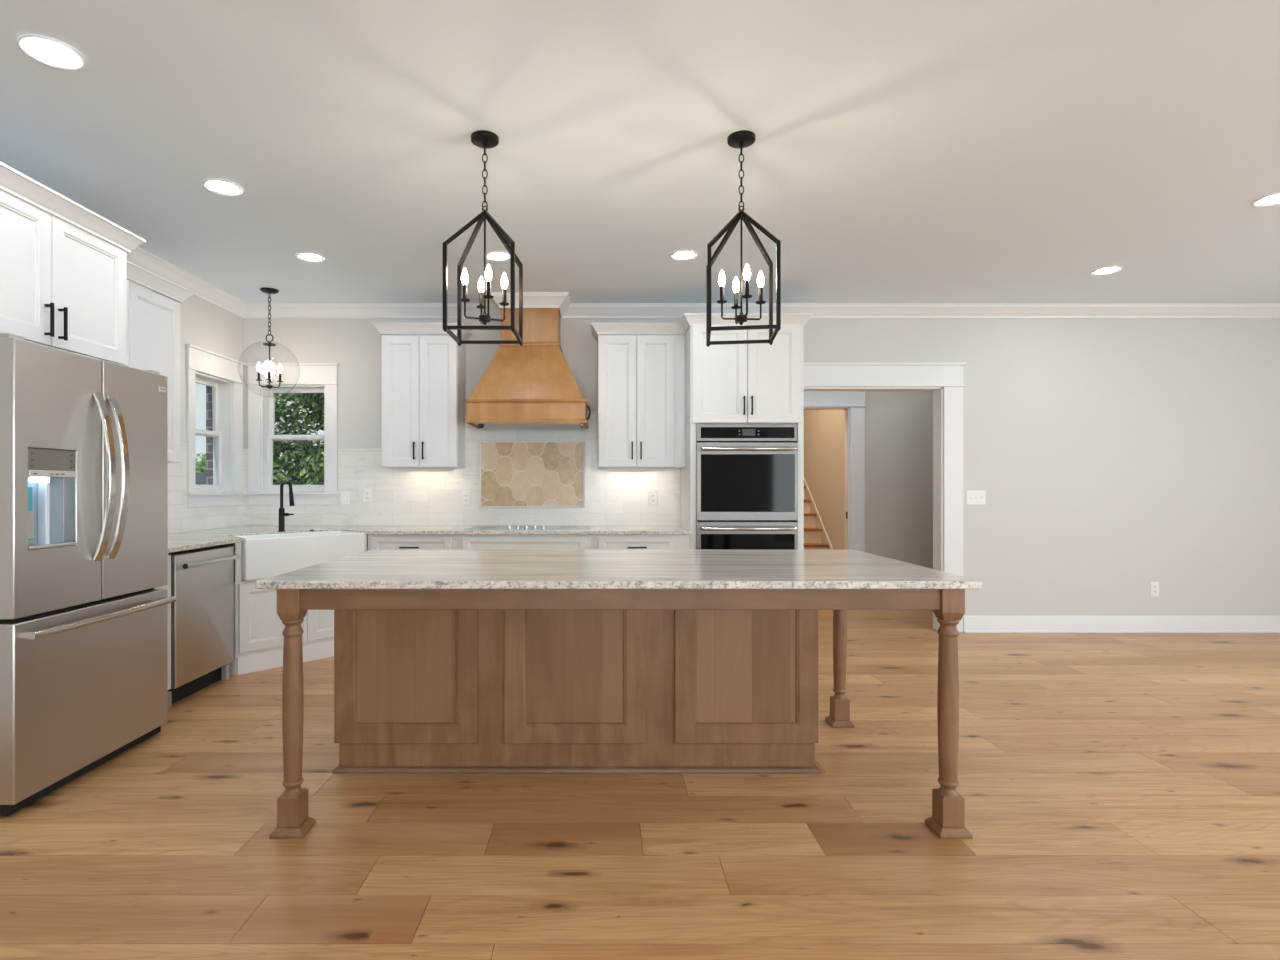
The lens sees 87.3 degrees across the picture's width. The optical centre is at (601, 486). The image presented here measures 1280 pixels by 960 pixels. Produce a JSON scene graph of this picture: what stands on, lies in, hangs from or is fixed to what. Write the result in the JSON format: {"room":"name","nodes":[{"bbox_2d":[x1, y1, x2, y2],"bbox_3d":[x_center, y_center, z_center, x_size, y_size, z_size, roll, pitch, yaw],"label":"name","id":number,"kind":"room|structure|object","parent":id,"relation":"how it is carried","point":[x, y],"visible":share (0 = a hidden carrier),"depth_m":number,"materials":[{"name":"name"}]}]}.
{"room":"kitchen","nodes":[
{"label":"kitchen","id":0,"kind":"room"},
{"bbox_2d":[127,279,242,531],"bbox_3d":[-3.175,-0.155,1.088,0.160,2.810,9.376,0,0,0],"label":"wall","id":1,"kind":"structure","parent":0,"point":[203,324],"depth_m":5.23,"materials":[{"name":"white paint"}]},
{"bbox_2d":[0,161,145,364],"bbox_3d":[-2.709,-0.932,2.900,0.770,0.651,1.032,0,0,0],"label":"upper cabinet","id":2,"kind":"object","parent":1,"relation":"attached to","point":[63,264],"visible":0.98,"depth_m":2.93,"materials":[{"name":"white paint"}]},
{"bbox_2d":[124,261,194,462],"bbox_3d":[-2.897,-0.723,3.938,0.395,1.131,1.006,0,0,0],"label":"upper cabinet","id":3,"kind":"object","parent":1,"relation":"attached to","point":[153,316],"visible":0.15,"depth_m":4.17,"materials":[{"name":"white paint"}]},
{"bbox_2d":[185,344,245,507],"bbox_3d":[-3.150,-0.454,5.360,0.200,1.218,0.774,0,0,0],"label":"window","id":4,"kind":"structure","parent":1,"relation":"in","point":[198,359],"depth_m":5.56,"materials":[{"name":"white paint"}]},
{"bbox_2d":[206,386,212,484],"bbox_3d":[-3.285,-0.150,1.167,0.050,3.600,9.535,0,0,0],"label":"wall","id":5,"kind":"structure","parent":0,"point":[209,440],"depth_m":5.60,"materials":[{"name":"brick"}]},
{"bbox_2d":[0,0,1279,302],"bbox_3d":[2.053,-1.635,1.080,10.615,0.150,9.680,0,0,0],"label":"ceiling","id":6,"kind":"structure","parent":0,"point":[902,151],"depth_m":3.02,"materials":[{"name":"white paint"}]},
{"bbox_2d":[17,34,84,69],"bbox_3d":[-1.970,-1.555,2.400,0.188,0.008,0.188,0,0,0],"label":"recessed light","id":7,"kind":"object","parent":6,"relation":"in","point":[47,50],"visible":1,"depth_m":2.40,"materials":[{"name":"white paint"}]},
{"bbox_2d":[28,40,75,63],"bbox_3d":[-1.970,-1.558,2.400,0.134,0.002,0.134,0,0,0],"label":"diffuser","id":8,"kind":"object","parent":7,"relation":"attached to","point":[44,51],"depth_m":2.40,"materials":[{"name":"white plastic"}]},
{"bbox_2d":[203,179,243,195],"bbox_3d":[-1.966,-1.555,3.480,0.184,0.008,0.184,0,0,0],"label":"recessed light","id":9,"kind":"object","parent":6,"relation":"in","point":[220,186],"visible":1,"depth_m":3.48,"materials":[{"name":"white paint"}]},
{"bbox_2d":[209,182,237,192],"bbox_3d":[-1.966,-1.558,3.480,0.131,0.002,0.131,0,0,0],"label":"diffuser","id":10,"kind":"object","parent":9,"relation":"attached to","point":[217,187],"depth_m":3.48,"materials":[{"name":"white plastic"}]},
{"bbox_2d":[238,287,299,396],"bbox_3d":[-2.630,-1.135,5.300,0.440,0.848,0.440,0,0,0],"label":"globe pendant","id":11,"kind":"object","parent":6,"relation":"hanging from","point":[267,290],"visible":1,"depth_m":5.29,"materials":[{"name":"brown metal"}]},
{"bbox_2d":[258,341,280,388],"bbox_3d":[-2.630,-0.964,5.300,0.115,0.376,0.115,0,0,20],"label":"candelabra","id":12,"kind":"object","parent":11,"relation":"on","point":[269,343],"depth_m":5.27,"materials":[{"name":"brown metal"}]},
{"bbox_2d":[296,252,324,261],"bbox_3d":[-1.974,-1.555,4.540,0.184,0.008,0.184,0,0,0],"label":"recessed light","id":13,"kind":"object","parent":6,"relation":"in","point":[305,256],"visible":1,"depth_m":4.54,"materials":[{"name":"white paint"}]},
{"bbox_2d":[300,254,320,259],"bbox_3d":[-1.974,-1.558,4.540,0.131,0.002,0.131,0,0,0],"label":"diffuser","id":14,"kind":"object","parent":13,"relation":"attached to","point":[302,256],"depth_m":4.54,"materials":[{"name":"white plastic"}]},
{"bbox_2d":[443,130,522,345],"bbox_3d":[-0.523,-1.109,2.990,0.308,0.900,0.308,0,0,0],"label":"lantern pendant","id":15,"kind":"object","parent":6,"relation":"hanging from","point":[484,139],"visible":1,"depth_m":2.99,"materials":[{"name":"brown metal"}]},
{"bbox_2d":[464,298,504,324],"bbox_3d":[-0.523,-0.773,2.990,0.134,0.102,0.134,0,0,25],"label":"candelabra","id":16,"kind":"object","parent":15,"relation":"on","point":[485,318],"depth_m":2.98,"materials":[{"name":"black metal"}]},
{"bbox_2d":[486,251,510,260],"bbox_3d":[-0.700,-1.555,4.520,0.184,0.008,0.184,0,0,0],"label":"recessed light","id":17,"kind":"object","parent":6,"relation":"in","point":[492,255],"visible":0.88,"depth_m":4.52,"materials":[{"name":"white paint"}]},
{"bbox_2d":[488,253,507,258],"bbox_3d":[-0.700,-1.558,4.520,0.131,0.002,0.131,0,0,0],"label":"diffuser","id":18,"kind":"object","parent":17,"relation":"attached to","point":[490,255],"depth_m":4.52,"materials":[{"name":"white plastic"}]},
{"bbox_2d":[670,250,697,259],"bbox_3d":[0.551,-1.555,4.500,0.184,0.008,0.184,0,0,0],"label":"recessed light","id":19,"kind":"object","parent":6,"relation":"in","point":[681,254],"visible":1,"depth_m":4.50,"materials":[{"name":"white paint"}]},
{"bbox_2d":[674,252,693,257],"bbox_3d":[0.551,-1.558,4.500,0.131,0.002,0.131,0,0,0],"label":"diffuser","id":20,"kind":"object","parent":19,"relation":"attached to","point":[676,254],"depth_m":4.50,"materials":[{"name":"white plastic"}]},
{"bbox_2d":[706,130,780,346],"bbox_3d":[0.622,-1.109,2.990,0.308,0.900,0.308,0,0,8],"label":"lantern pendant","id":21,"kind":"object","parent":6,"relation":"hanging from","point":[741,139],"visible":1,"depth_m":2.98,"materials":[{"name":"brown metal"}]},
{"bbox_2d":[721,297,761,324],"bbox_3d":[0.622,-0.773,2.990,0.134,0.102,0.134,0,0,41],"label":"candelabra","id":22,"kind":"object","parent":21,"relation":"on","point":[741,318],"depth_m":2.98,"materials":[{"name":"black metal"}]},
{"bbox_2d":[1091,266,1122,274],"bbox_3d":[3.630,-1.555,4.820,0.184,0.008,0.184,0,0,0],"label":"recessed light","id":23,"kind":"object","parent":6,"relation":"in","point":[1111,269],"visible":1,"depth_m":4.82,"materials":[{"name":"white paint"}]},
{"bbox_2d":[1095,268,1117,272],"bbox_3d":[3.630,-1.558,4.820,0.131,0.002,0.131,0,0,0],"label":"diffuser","id":24,"kind":"object","parent":23,"relation":"attached to","point":[1101,270],"depth_m":4.82,"materials":[{"name":"white plastic"}]},
{"bbox_2d":[1253,192,1279,205],"bbox_3d":[3.640,-1.555,3.617,0.184,0.008,0.184,0,0,0],"label":"recessed light","id":25,"kind":"object","parent":6,"relation":"in","point":[1272,199],"visible":1,"depth_m":3.64,"materials":[{"name":"white paint"}]},
{"bbox_2d":[1259,194,1279,203],"bbox_3d":[3.640,-1.558,3.617,0.131,0.002,0.131,0,0,0],"label":"diffuser","id":26,"kind":"object","parent":25,"relation":"attached to","point":[1272,198],"depth_m":3.63,"materials":[{"name":"white plastic"}]},
{"bbox_2d":[0,610,1279,959],"bbox_3d":[2.053,1.310,3.470,10.615,0.120,14.460,0,0,0],"label":"floor","id":27,"kind":"structure","parent":0,"point":[1120,792],"depth_m":2.38,"materials":[{"name":"brown wood"}]},
{"bbox_2d":[0,333,176,815],"bbox_3d":[-2.565,0.334,2.957,0.880,1.832,0.895,0,0,0],"label":"refrigerator","id":28,"kind":"object","parent":27,"relation":"on","point":[84,439],"visible":1,"depth_m":2.81,"materials":[{"name":"grey metal"}]},
{"bbox_2d":[154,555,170,690],"bbox_3d":[-2.748,0.808,3.590,0.674,0.884,0.330,0,0,0],"label":"end panel","id":29,"kind":"object","parent":27,"relation":"on","point":[168,586],"visible":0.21,"depth_m":3.73,"materials":[{"name":"white paint"}]},
{"bbox_2d":[167,545,238,708],"bbox_3d":[-2.666,0.814,4.066,0.661,0.871,0.600,0,0,0],"label":"dishwasher","id":30,"kind":"object","parent":27,"relation":"on","point":[202,579],"visible":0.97,"depth_m":4.01,"materials":[{"name":"silver metal"}]},
{"bbox_2d":[229,535,366,674],"bbox_3d":[-2.441,0.808,5.099,1.277,0.884,1.322,0,0,0],"label":"base cabinet","id":31,"kind":"object","parent":27,"relation":"on","point":[258,627],"visible":0.3,"depth_m":4.57,"materials":[{"name":"white paint"}]},
{"bbox_2d":[168,526,690,552],"bbox_3d":[-1.204,0.349,4.592,3.761,0.030,2.344,0,0,0],"label":"countertop","id":32,"kind":"structure","parent":31,"relation":"on","point":[183,541],"depth_m":5.12,"materials":[{"name":"white stone"}]},
{"bbox_2d":[278,481,293,531],"bbox_3d":[-2.327,0.145,4.979,0.218,0.378,0.078,0,0,38],"label":"faucet","id":33,"kind":"object","parent":32,"relation":"on","point":[282,514],"visible":1,"depth_m":5.00,"materials":[{"name":"black metal"}]},
{"bbox_2d":[225,530,364,580],"bbox_3d":[-2.220,0.485,4.888,0.370,0.280,0.860,0,0,42],"label":"farmhouse sink","id":34,"kind":"object","parent":32,"relation":"in","point":[264,556],"visible":0.68,"depth_m":4.70,"materials":[{"name":"white ceramic"}]},
{"bbox_2d":[463,525,588,530],"bbox_3d":[-0.582,0.316,5.402,0.961,0.034,0.536,0,0,0],"label":"cooktop","id":35,"kind":"object","parent":32,"relation":"in","point":[509,527],"visible":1,"depth_m":5.20,"materials":[{"name":"silver glass"}]},
{"bbox_2d":[368,535,456,549],"bbox_3d":[-1.458,0.808,5.430,0.684,0.884,0.668,0,0,0],"label":"drawer","id":36,"kind":"object","parent":27,"relation":"on","point":[375,542],"visible":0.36,"depth_m":5.14,"materials":[{"name":"white paint"}]},
{"bbox_2d":[457,535,591,549],"bbox_3d":[-0.597,0.808,5.430,1.037,0.884,0.668,0,0,0],"label":"base cabinet","id":37,"kind":"object","parent":27,"relation":"on","point":[464,542],"visible":0.05,"depth_m":5.14,"materials":[{"name":"white paint"}]},
{"bbox_2d":[269,589,972,838],"bbox_3d":[0.068,0.807,2.986,2.499,0.886,1.214,0,0,0],"label":"kitchen island","id":38,"kind":"object","parent":27,"relation":"on","point":[427,681],"visible":0.79,"depth_m":2.93,"materials":[{"name":"stained maple"},{"name":"granite"}]},
{"bbox_2d":[255,550,981,588],"bbox_3d":[0.059,0.349,2.982,2.591,0.030,1.205,0,0,0],"label":"island countertop","id":39,"kind":"structure","parent":38,"relation":"on","point":[370,569],"depth_m":2.65,"materials":[{"name":"white stone"}]},
{"bbox_2d":[592,535,689,549],"bbox_3d":[0.300,0.808,5.430,0.754,0.884,0.668,0,0,0],"label":"base cabinet","id":40,"kind":"object","parent":27,"relation":"on","point":[599,542],"visible":0.27,"depth_m":5.14,"materials":[{"name":"white paint"}]},
{"bbox_2d":[680,313,812,549],"bbox_3d":[1.115,-0.035,5.434,0.983,2.570,0.680,0,0,0],"label":"tall cabinet","id":41,"kind":"object","parent":27,"relation":"on","point":[759,383],"visible":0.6,"depth_m":5.14,"materials":[{"name":"white paint"}]},
{"bbox_2d":[696,424,797,549],"bbox_3d":[1.111,0.199,5.380,0.771,1.363,0.640,0,0,0],"label":"double oven","id":42,"kind":"object","parent":41,"relation":"in","point":[747,474],"visible":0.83,"depth_m":5.12,"materials":[{"name":"black"}]},
{"bbox_2d":[804,478,832,549],"bbox_3d":[2.259,0.192,9.135,1.078,2.534,2.830,0,0,0],"label":"staircase","id":43,"kind":"structure","parent":27,"relation":"on","point":[815,535],"depth_m":8.49,"materials":[{"name":"beige wood"}]},
{"bbox_2d":[243,316,1279,615],"bbox_3d":[1.972,-0.155,5.848,10.455,2.810,0.144,0,0,0],"label":"wall","id":44,"kind":"structure","parent":0,"point":[1112,458],"depth_m":5.78,"materials":[{"name":"white paint"}]},
{"bbox_2d":[245,363,338,504],"bbox_3d":[-2.659,-0.454,5.831,0.790,1.218,0.200,0,0,0],"label":"window","id":45,"kind":"structure","parent":44,"relation":"in","point":[314,377],"depth_m":5.76,"materials":[{"name":"white paint"}]},
{"bbox_2d":[341,491,348,504],"bbox_3d":[-2.211,0.095,5.757,0.072,0.118,0.018,0,0,0],"label":"light switch","id":46,"kind":"object","parent":44,"relation":"attached to","point":[344,494],"visible":1,"depth_m":5.76,"materials":[{"name":"white plastic"}]},
{"bbox_2d":[363,489,371,501],"bbox_3d":[-2.017,0.073,5.762,0.075,0.118,0.008,0,0,0],"label":"outlet","id":47,"kind":"object","parent":44,"relation":"attached to","point":[367,493],"visible":1,"depth_m":5.76,"materials":[{"name":"white plastic"}]},
{"bbox_2d":[372,323,471,467],"bbox_3d":[-1.484,-0.740,5.577,0.728,1.160,0.395,0,0,0],"label":"upper cabinet","id":48,"kind":"object","parent":44,"relation":"attached to","point":[424,376],"visible":0.95,"depth_m":5.44,"materials":[{"name":"white paint"}]},
{"bbox_2d":[397,468,454,470],"bbox_3d":[-1.474,-0.145,5.617,0.476,0.030,0.046,0,0,0],"label":"light","id":49,"kind":"object","parent":48,"relation":"attached to","point":[398,469],"visible":0.85,"depth_m":5.59,"materials":[{"name":"white paint"}]},
{"bbox_2d":[168,413,680,533],"bbox_3d":[-1.209,-0.149,4.598,3.772,0.967,2.356,0,0,0],"label":"backsplash","id":50,"kind":"structure","parent":44,"relation":"attached to","point":[399,498],"depth_m":5.77,"materials":[{"name":"white tile"}]},
{"bbox_2d":[180,411,597,450],"bbox_3d":[-1.566,-0.480,5.084,3.064,0.341,1.388,0,0,0],"label":"trim","id":51,"kind":"structure","parent":50,"relation":"attached to","point":[181,443],"depth_m":5.76,"materials":[{"name":"white stone"}]},
{"bbox_2d":[462,491,470,504],"bbox_3d":[-1.168,0.095,5.762,0.075,0.125,0.008,0,0,0],"label":"outlet","id":52,"kind":"object","parent":44,"relation":"attached to","point":[466,495],"visible":1,"depth_m":5.76,"materials":[{"name":"white plastic"}]},
{"bbox_2d":[465,308,590,428],"bbox_3d":[-0.578,-1.010,5.483,0.975,1.096,0.584,0,0,0],"label":"range hood","id":53,"kind":"object","parent":44,"relation":"attached to","point":[531,385],"visible":0.94,"depth_m":5.30,"materials":[{"name":"brown wood"}]},
{"bbox_2d":[479,441,584,507],"bbox_3d":[-0.601,-0.110,5.758,0.911,0.575,0.016,0,0,0],"label":"mosaic tile panel","id":54,"kind":"object","parent":44,"relation":"attached to","point":[512,474],"visible":1,"depth_m":5.76,"materials":[{"name":"beige tile"}]},
{"bbox_2d":[591,323,685,467],"bbox_3d":[0.294,-0.740,5.578,0.765,1.160,0.396,0,0,0],"label":"upper cabinet","id":55,"kind":"object","parent":44,"relation":"attached to","point":[641,378],"visible":0.99,"depth_m":5.44,"materials":[{"name":"white paint"}]},
{"bbox_2d":[605,468,665,470],"bbox_3d":[0.280,-0.145,5.617,0.504,0.030,0.046,0,0,0],"label":"light","id":56,"kind":"object","parent":55,"relation":"attached to","point":[606,469],"visible":0.85,"depth_m":5.59,"materials":[{"name":"white paint"}]},
{"bbox_2d":[649,491,656,504],"bbox_3d":[0.440,0.095,5.762,0.075,0.125,0.008,0,0,0],"label":"outlet","id":57,"kind":"object","parent":44,"relation":"attached to","point":[652,494],"visible":1,"depth_m":5.76,"materials":[{"name":"white plastic"}]},
{"bbox_2d":[127,246,1279,317],"bbox_3d":[2.053,-1.507,1.088,10.294,0.104,9.376,0,0,0],"label":"crown molding","id":58,"kind":"structure","parent":44,"relation":"attached to","point":[138,256],"depth_m":5.70,"materials":[{"name":"white paint"}]},
{"bbox_2d":[804,362,965,631],"bbox_3d":[2.330,0.091,5.828,1.582,2.316,0.184,0,0,0],"label":"trim","id":59,"kind":"structure","parent":44,"relation":"attached to","point":[945,379],"depth_m":5.76,"materials":[{"name":"white paint"}]},
{"bbox_2d":[966,490,985,504],"bbox_3d":[3.224,0.090,5.767,0.168,0.125,0.018,0,0,0],"label":"light switch","id":60,"kind":"object","parent":44,"relation":"attached to","point":[973,497],"visible":1,"depth_m":5.77,"materials":[{"name":"white plastic"}]},
{"bbox_2d":[963,616,1279,632],"bbox_3d":[5.157,1.179,1.088,4.085,0.141,9.376,0,0,0],"label":"baseboard","id":61,"kind":"structure","parent":44,"relation":"attached to","point":[971,624],"depth_m":5.76,"materials":[{"name":"white paint"}]},
{"bbox_2d":[1150,582,1158,595],"bbox_3d":[4.763,0.879,5.772,0.075,0.125,0.008,0,0,0],"label":"outlet","id":62,"kind":"object","parent":44,"relation":"attached to","point":[1154,586],"visible":1,"depth_m":5.77,"materials":[{"name":"white plastic"}]},
{"bbox_2d":[804,410,844,549],"bbox_3d":[2.850,-0.600,8.970,0.100,3.700,3.260,0,0,0],"label":"wall","id":63,"kind":"structure","parent":0,"point":[824,430],"depth_m":8.28,"materials":[{"name":"beige paint"}]},
{"bbox_2d":[865,391,932,568],"bbox_3d":[2.800,-0.600,7.280,4.800,3.700,0.120,0,0,0],"label":"wall","id":64,"kind":"structure","parent":0,"point":[898,424],"depth_m":7.22,"materials":[{"name":"grey paint"}]},
{"bbox_2d":[804,391,865,551],"bbox_3d":[2.211,0.093,7.260,1.264,2.311,0.160,0,0,0],"label":"trim","id":65,"kind":"structure","parent":64,"relation":"attached to","point":[852,402],"depth_m":7.20,"materials":[{"name":"white paint"}]},
{"label":"outside","id":66,"kind":"structure","parent":0,"visible":0},
{"bbox_3d":[0.000,1.760,20.000,120.000,0.180,120.000,0,0,0],"label":"ground","id":67,"kind":"structure","parent":66,"visible":0},
{"bbox_2d":[196,453,205,472],"bbox_3d":[-11.197,0.360,18.465,3.848,2.804,3.026,0,0,0],"label":"bush","id":68,"kind":"object","parent":67,"relation":"on","point":[200,466],"visible":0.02,"depth_m":18.11,"materials":[{"name":"green plant"}]},
{"bbox_2d":[196,473,205,484],"bbox_3d":[-7.750,0.700,12.650,2.000,1.940,1.400,0,0,0],"label":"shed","id":69,"kind":"object","parent":67,"relation":"on","point":[200,477],"visible":0.04,"depth_m":12.35,"materials":[{"name":"grey"}]},
{"bbox_2d":[273,393,323,484],"bbox_3d":[-3.528,-0.318,9.993,3.053,3.992,2.854,0,0,20],"label":"tree","id":70,"kind":"object","parent":67,"relation":"on","point":[303,452],"visible":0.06,"depth_m":9.30,"materials":[{"name":"green plant"}]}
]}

